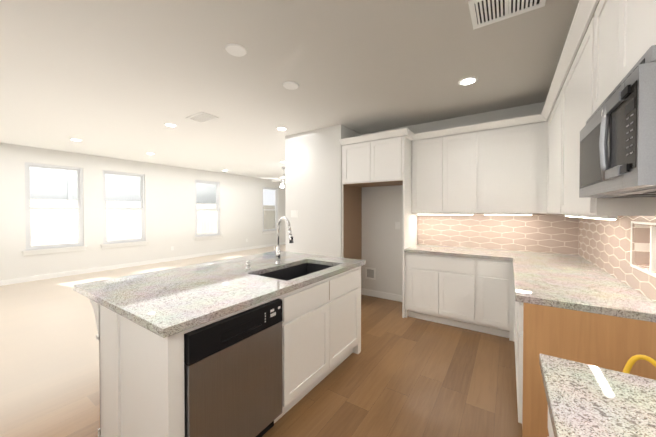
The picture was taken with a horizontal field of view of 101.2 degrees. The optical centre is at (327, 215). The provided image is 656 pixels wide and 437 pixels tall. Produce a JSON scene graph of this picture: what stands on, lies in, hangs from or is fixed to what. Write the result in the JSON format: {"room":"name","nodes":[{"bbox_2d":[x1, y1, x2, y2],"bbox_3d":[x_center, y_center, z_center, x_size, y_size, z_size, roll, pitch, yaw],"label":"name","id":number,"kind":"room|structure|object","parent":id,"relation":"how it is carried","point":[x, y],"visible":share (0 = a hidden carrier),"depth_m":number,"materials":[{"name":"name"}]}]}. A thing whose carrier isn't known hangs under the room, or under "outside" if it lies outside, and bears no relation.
{"room":"kitchen","nodes":[
{"label":"kitchen","id":0,"kind":"room"},
{"bbox_2d":[0,143,285,279],"bbox_3d":[-4.723,-0.049,7.491,0.150,2.720,14.000,0,1,34],"label":"wall","id":1,"kind":"structure","parent":0,"point":[169,206],"depth_m":7.14,"materials":[{"name":"white paint"}]},
{"bbox_2d":[22,162,87,255],"bbox_3d":[-5.825,-0.135,5.767,0.155,1.865,0.990,0,1,34],"label":"window","id":2,"kind":"structure","parent":1,"relation":"in","point":[46,249],"depth_m":5.72,"materials":[{"name":"white plastic"}]},
{"bbox_2d":[101,170,147,248],"bbox_3d":[-5.133,-0.148,6.802,0.155,1.865,1.000,0,1,34],"label":"window","id":3,"kind":"structure","parent":1,"relation":"in","point":[122,243],"depth_m":6.84,"materials":[{"name":"white plastic"}]},
{"bbox_2d":[0,242,285,285],"bbox_3d":[-4.655,1.262,7.462,0.014,0.100,13.700,0,1,34],"label":"baseboard","id":4,"kind":"structure","parent":1,"relation":"attached to","point":[61,274],"depth_m":6.61,"materials":[{"name":"white wood"}]},
{"bbox_2d":[194,180,221,239],"bbox_3d":[-3.878,-0.171,8.675,0.155,1.865,0.970,0,1,34],"label":"window","id":5,"kind":"structure","parent":1,"relation":"in","point":[210,235],"depth_m":8.77,"materials":[{"name":"white plastic"}]},
{"bbox_2d":[262,187,279,233],"bbox_3d":[-2.353,-0.198,10.952,0.155,1.865,0.950,0,1,34],"label":"window","id":6,"kind":"structure","parent":1,"relation":"in","point":[267,231],"depth_m":11.12,"materials":[{"name":"white plastic"}]},
{"bbox_2d":[0,244,521,436],"bbox_3d":[-1.050,1.391,5.050,8.990,0.100,14.000,0,1,34],"label":"floor","id":7,"kind":"structure","parent":0,"point":[398,375],"depth_m":2.30,"materials":[{"name":"brown wood"}]},
{"bbox_2d":[87,265,361,436],"bbox_3d":[-0.563,0.939,2.183,0.982,0.874,1.868,0,1,34],"label":"kitchen island","id":8,"kind":"object","parent":7,"relation":"on","point":[258,345],"depth_m":1.48,"materials":[{"name":"white painted wood"},{"name":"speckled granite"}]},
{"bbox_2d":[73,251,364,336],"bbox_3d":[-0.664,0.481,2.270,1.232,0.040,1.930,0,1,34],"label":"island countertop","id":9,"kind":"structure","parent":8,"relation":"on","point":[167,300],"depth_m":1.74,"materials":[{"name":"white stone"}]},
{"bbox_2d":[273,217,292,264],"bbox_3d":[-0.398,0.236,2.468,0.260,0.446,0.101,0,1,34],"label":"faucet","id":10,"kind":"object","parent":9,"relation":"on","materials":[{"name":"silver metal"}]},
{"bbox_2d":[265,261,328,280],"bbox_3d":[-0.252,0.610,2.363,0.459,0.244,0.804,0,1,34],"label":"sink","id":11,"kind":"object","parent":9,"relation":"in","point":[306,266],"depth_m":2.66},
{"bbox_2d":[184,299,281,436],"bbox_3d":[-0.695,0.961,1.629,0.585,0.844,0.604,0,1,34],"label":"dishwasher","id":12,"kind":"object","parent":8,"relation":"in","point":[233,362],"depth_m":1.43,"materials":[{"name":"silver metal"}]},
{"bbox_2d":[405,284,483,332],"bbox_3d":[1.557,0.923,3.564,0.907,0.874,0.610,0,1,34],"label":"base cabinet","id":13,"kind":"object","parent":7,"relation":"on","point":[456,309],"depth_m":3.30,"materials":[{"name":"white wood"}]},
{"bbox_2d":[484,296,507,337],"bbox_3d":[2.000,0.926,3.266,0.453,0.874,0.610,0,1,34],"label":"base cabinet","id":14,"kind":"object","parent":7,"relation":"on","point":[495,311],"depth_m":3.01,"materials":[{"name":"white wood"}]},
{"bbox_2d":[512,300,655,436],"bbox_3d":[1.619,0.944,1.777,0.612,0.874,0.860,0,1,34],"label":"base cabinet","id":15,"kind":"object","parent":7,"relation":"on","point":[534,305],"depth_m":1.47,"materials":[{"name":"brown wood"}]},
{"bbox_2d":[404,244,655,319],"bbox_3d":[1.491,0.477,2.653,1.806,0.040,2.191,0,1,34],"label":"countertop","id":16,"kind":"structure","parent":15,"relation":"on","point":[545,278],"depth_m":2.71,"materials":[{"name":"beige stone"}]},
{"bbox_2d":[539,354,655,436],"bbox_3d":[0.269,0.949,-0.272,0.577,0.914,2.534,0,1,34],"label":"countertop","id":17,"kind":"structure","parent":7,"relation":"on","point":[585,400],"depth_m":0.70,"materials":[{"name":"white stone"}]},
{"bbox_2d":[0,0,599,179],"bbox_3d":[-1.050,-1.428,5.015,8.990,0.100,14.000,0,1,34],"label":"ceiling","id":18,"kind":"structure","parent":0,"point":[123,79],"depth_m":2.51,"materials":[{"name":"paint"}]},
{"bbox_2d":[164,123,176,126],"bbox_3d":[-2.382,-1.363,4.078,0.179,0.007,0.179,0,1,10],"label":"recessed light","id":19,"kind":"object","parent":18,"relation":"in","point":[166,124],"depth_m":4.07,"materials":[{"name":"white"}]},
{"bbox_2d":[185,112,218,122],"bbox_3d":[-1.756,-1.357,3.755,0.400,0.012,0.250,0,1,34],"label":"ceiling vent","id":20,"kind":"object","parent":18,"relation":"in","point":[201,117],"visible":0.98,"depth_m":3.73,"materials":[{"name":"white"}]},
{"bbox_2d":[225,43,246,56],"bbox_3d":[-0.746,-1.338,2.189,0.169,0.011,0.169,0,1,-11],"label":"ceiling disc","id":21,"kind":"object","parent":18,"relation":"attached to","point":[237,50],"depth_m":2.17,"materials":[{"name":"white"}]},
{"bbox_2d":[261,167,284,187],"bbox_3d":[-1.269,-1.106,7.929,1.279,0.615,1.231,0,1,34],"label":"ceiling fan","id":22,"kind":"object","parent":18,"relation":"hanging from","point":[282,180],"visible":0.73,"depth_m":7.79,"materials":[{"name":"silver metal"}]},
{"bbox_2d":[276,127,286,130],"bbox_3d":[-0.731,-1.365,4.261,0.179,0.007,0.179,0,1,13],"label":"recessed light","id":23,"kind":"object","parent":18,"relation":"in","point":[278,128],"depth_m":4.23,"materials":[{"name":"white"}]},
{"bbox_2d":[283,81,298,89],"bbox_3d":[-0.385,-1.345,2.801,0.169,0.011,0.169,0,1,-11],"label":"ceiling disc","id":24,"kind":"object","parent":18,"relation":"attached to","point":[290,85],"depth_m":2.78,"materials":[{"name":"white"}]},
{"bbox_2d":[458,77,477,84],"bbox_3d":[1.407,-1.346,2.709,0.179,0.007,0.179,0,1,25],"label":"recessed light","id":25,"kind":"object","parent":18,"relation":"in","point":[467,80],"depth_m":2.70,"materials":[{"name":"white"}]},
{"bbox_2d":[468,0,545,29],"bbox_3d":[1.125,-1.331,1.694,0.400,0.012,0.300,0,1,34],"label":"ceiling vent","id":26,"kind":"object","parent":18,"relation":"in","point":[484,12],"visible":1,"depth_m":1.74,"materials":[{"name":"white metal"}]},
{"bbox_2d":[285,124,360,257],"bbox_3d":[2.879,-0.036,6.451,4.040,2.720,6.970,0,1,34],"label":"wall","id":27,"kind":"structure","parent":0,"point":[313,177],"depth_m":4.32,"materials":[{"name":"white paint"}]},
{"bbox_2d":[291,210,297,216],"bbox_3d":[-0.571,-0.023,4.561,0.150,0.120,0.010,0,1,34],"label":"outlet","id":28,"kind":"object","parent":27,"relation":"attached to","point":[294,213],"depth_m":4.55,"materials":[{"name":"white plastic"}]},
{"bbox_2d":[339,128,416,317],"bbox_3d":[0.780,0.115,4.024,1.015,2.478,0.698,0,1,34],"label":"cabinet","id":29,"kind":"object","parent":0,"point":[390,161],"depth_m":3.79,"materials":[{"name":"white wood"}]},
{"bbox_2d":[361,100,578,294],"bbox_3d":[1.746,-0.004,3.888,2.770,2.720,0.150,0,1,34],"label":"wall","id":30,"kind":"structure","parent":0,"point":[382,236],"depth_m":4.31,"materials":[{"name":"white paint"}]},
{"bbox_2d":[340,140,386,187],"bbox_3d":[0.592,-0.758,4.142,0.516,0.580,0.592,0,1,34],"label":"upper cabinet","id":31,"kind":"object","parent":30,"relation":"attached to","point":[358,159],"depth_m":3.90,"materials":[{"name":"white wood"}]},
{"bbox_2d":[365,267,375,279],"bbox_3d":[0.707,0.973,4.497,0.180,0.190,0.013,0,1,34],"label":"outlet","id":32,"kind":"object","parent":30,"relation":"attached to","point":[370,273],"depth_m":4.50,"materials":[{"name":"white plastic"}]},
{"bbox_2d":[361,288,401,301],"bbox_3d":[0.948,1.300,4.340,0.916,0.100,0.014,0,1,34],"label":"baseboard","id":33,"kind":"structure","parent":30,"relation":"attached to","point":[383,295],"depth_m":4.38,"materials":[{"name":"white wood"}]},
{"bbox_2d":[375,136,410,185],"bbox_3d":[0.924,-0.755,3.920,0.516,0.580,0.592,0,1,34],"label":"upper cabinet","id":34,"kind":"object","parent":30,"relation":"attached to","point":[392,155],"depth_m":3.64,"materials":[{"name":"white wood"}]},
{"bbox_2d":[411,128,450,215],"bbox_3d":[1.455,-0.575,3.788,0.471,1.093,0.319,0,1,34],"label":"upper cabinet","id":35,"kind":"object","parent":30,"relation":"attached to","point":[428,156],"depth_m":3.65,"materials":[{"name":"white wood"}]},
{"bbox_2d":[417,213,473,214],"bbox_3d":[1.564,-0.015,3.634,0.710,0.021,0.035,0,1,34],"label":"under-cabinet light","id":36,"kind":"object","parent":35,"relation":"attached to","point":[417,213],"depth_m":3.61,"materials":[{"name":"white plastic"}]},
{"bbox_2d":[447,128,486,212],"bbox_3d":[1.780,-0.533,3.571,0.543,1.015,0.319,0,1,34],"label":"upper cabinet","id":37,"kind":"object","parent":30,"relation":"attached to","point":[467,152],"depth_m":3.40,"materials":[{"name":"white wood"}]},
{"bbox_2d":[487,120,538,213],"bbox_3d":[2.159,-0.530,3.316,0.663,1.015,0.319,0,1,34],"label":"upper cabinet","id":38,"kind":"object","parent":30,"relation":"attached to","point":[529,168],"depth_m":3.13,"materials":[{"name":"white wood"}]},
{"bbox_2d":[484,213,532,214],"bbox_3d":[2.154,-0.010,3.239,0.490,0.021,0.035,0,1,34],"label":"under-cabinet light","id":39,"kind":"object","parent":38,"relation":"attached to","point":[484,213],"depth_m":3.26,"materials":[{"name":"white plastic"}]},
{"bbox_2d":[543,128,546,147],"bbox_3d":[2.627,-0.526,2.985,0.301,1.015,0.349,0,1,34],"label":"upper cabinet","id":40,"kind":"object","parent":30,"relation":"attached to","point":[544,129],"depth_m":2.98,"materials":[{"name":"white wood"}]},
{"bbox_3d":[0.864,0.044,-0.052,0.150,2.720,7.680,0,1,34],"label":"wall","id":41,"kind":"structure","parent":0,"visible":0},
{"bbox_2d":[417,213,655,301],"bbox_3d":[0.610,0.195,1.263,1.883,0.556,5.479,0,1,34],"label":"backsplash","id":42,"kind":"structure","parent":41,"relation":"attached to","point":[622,249],"depth_m":3.11,"materials":[{"name":"tile"}]},
{"bbox_2d":[543,68,566,213],"bbox_3d":[2.250,-0.558,2.441,0.320,1.093,1.072,0,1,34],"label":"upper cabinet","id":43,"kind":"object","parent":41,"relation":"attached to","point":[551,153],"depth_m":2.63,"materials":[{"name":"white wood"}]},
{"bbox_2d":[565,214,579,216],"bbox_3d":[1.974,0.003,2.166,0.035,0.021,0.550,0,1,34],"label":"under-cabinet light","id":44,"kind":"object","parent":43,"relation":"attached to","point":[567,215],"depth_m":2.15,"materials":[{"name":"white plastic"}]},
{"bbox_2d":[555,4,642,215],"bbox_3d":[1.728,-0.510,1.661,0.320,1.015,1.095,0,1,34],"label":"upper cabinet","id":45,"kind":"object","parent":41,"relation":"attached to","point":[577,90],"depth_m":1.66,"materials":[{"name":"white wood"}]},
{"bbox_2d":[580,215,616,219],"bbox_3d":[1.584,0.010,1.583,0.035,0.021,0.550,0,1,34],"label":"under-cabinet light","id":46,"kind":"object","parent":45,"relation":"attached to","point":[598,217],"depth_m":1.47,"materials":[{"name":"white plastic"}]},
{"bbox_2d":[591,0,606,114],"bbox_3d":[1.342,-0.741,1.082,0.320,0.538,0.438,0,1,34],"label":"upper cabinet","id":47,"kind":"object","parent":41,"relation":"attached to","point":[601,10],"depth_m":1.26,"materials":[{"name":"white wood"}]},
{"bbox_2d":[607,0,655,96],"bbox_3d":[1.163,-0.738,0.815,0.320,0.538,0.438,0,1,34],"label":"upper cabinet","id":48,"kind":"object","parent":41,"relation":"attached to","point":[631,24],"depth_m":0.98,"materials":[{"name":"white wood"}]},
{"bbox_2d":[579,45,655,197],"bbox_3d":[1.223,-0.273,0.973,0.393,0.391,0.756,0,1,34],"label":"over-the-range microwave","id":49,"kind":"object","parent":48,"relation":"attached to","point":[618,145],"visible":1,"depth_m":0.86,"materials":[{"name":"silver metal"}]},
{"bbox_2d":[623,354,655,373],"bbox_3d":[1.233,0.995,1.055,0.452,0.781,0.349,0,1,34],"label":"gas hose","id":50,"kind":"object","parent":41,"relation":"attached to","point":[631,361],"visible":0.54,"depth_m":1.16,"materials":[{"name":"yellow"}]},
{"bbox_2d":[643,197,655,215],"bbox_3d":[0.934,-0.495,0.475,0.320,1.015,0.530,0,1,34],"label":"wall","id":51,"kind":"structure","parent":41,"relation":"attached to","point":[649,203],"depth_m":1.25,"materials":[{"name":"white paint"}]},
{"label":"outside","id":52,"kind":"structure","parent":0,"visible":0},
{"bbox_3d":[-10.540,1.449,11.405,13.849,0.130,25.700,0,1,34],"label":"ground","id":53,"kind":"structure","parent":52,"visible":0},
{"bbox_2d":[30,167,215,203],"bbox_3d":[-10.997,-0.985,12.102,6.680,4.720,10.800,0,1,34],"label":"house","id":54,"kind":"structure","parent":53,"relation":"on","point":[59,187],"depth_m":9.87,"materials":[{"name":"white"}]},
{"bbox_2d":[30,199,274,245],"bbox_3d":[-6.779,0.480,8.875,0.100,1.870,23.700,0,1,34],"label":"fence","id":55,"kind":"object","parent":53,"relation":"on","point":[64,225],"depth_m":8.54,"materials":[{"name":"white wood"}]}
]}

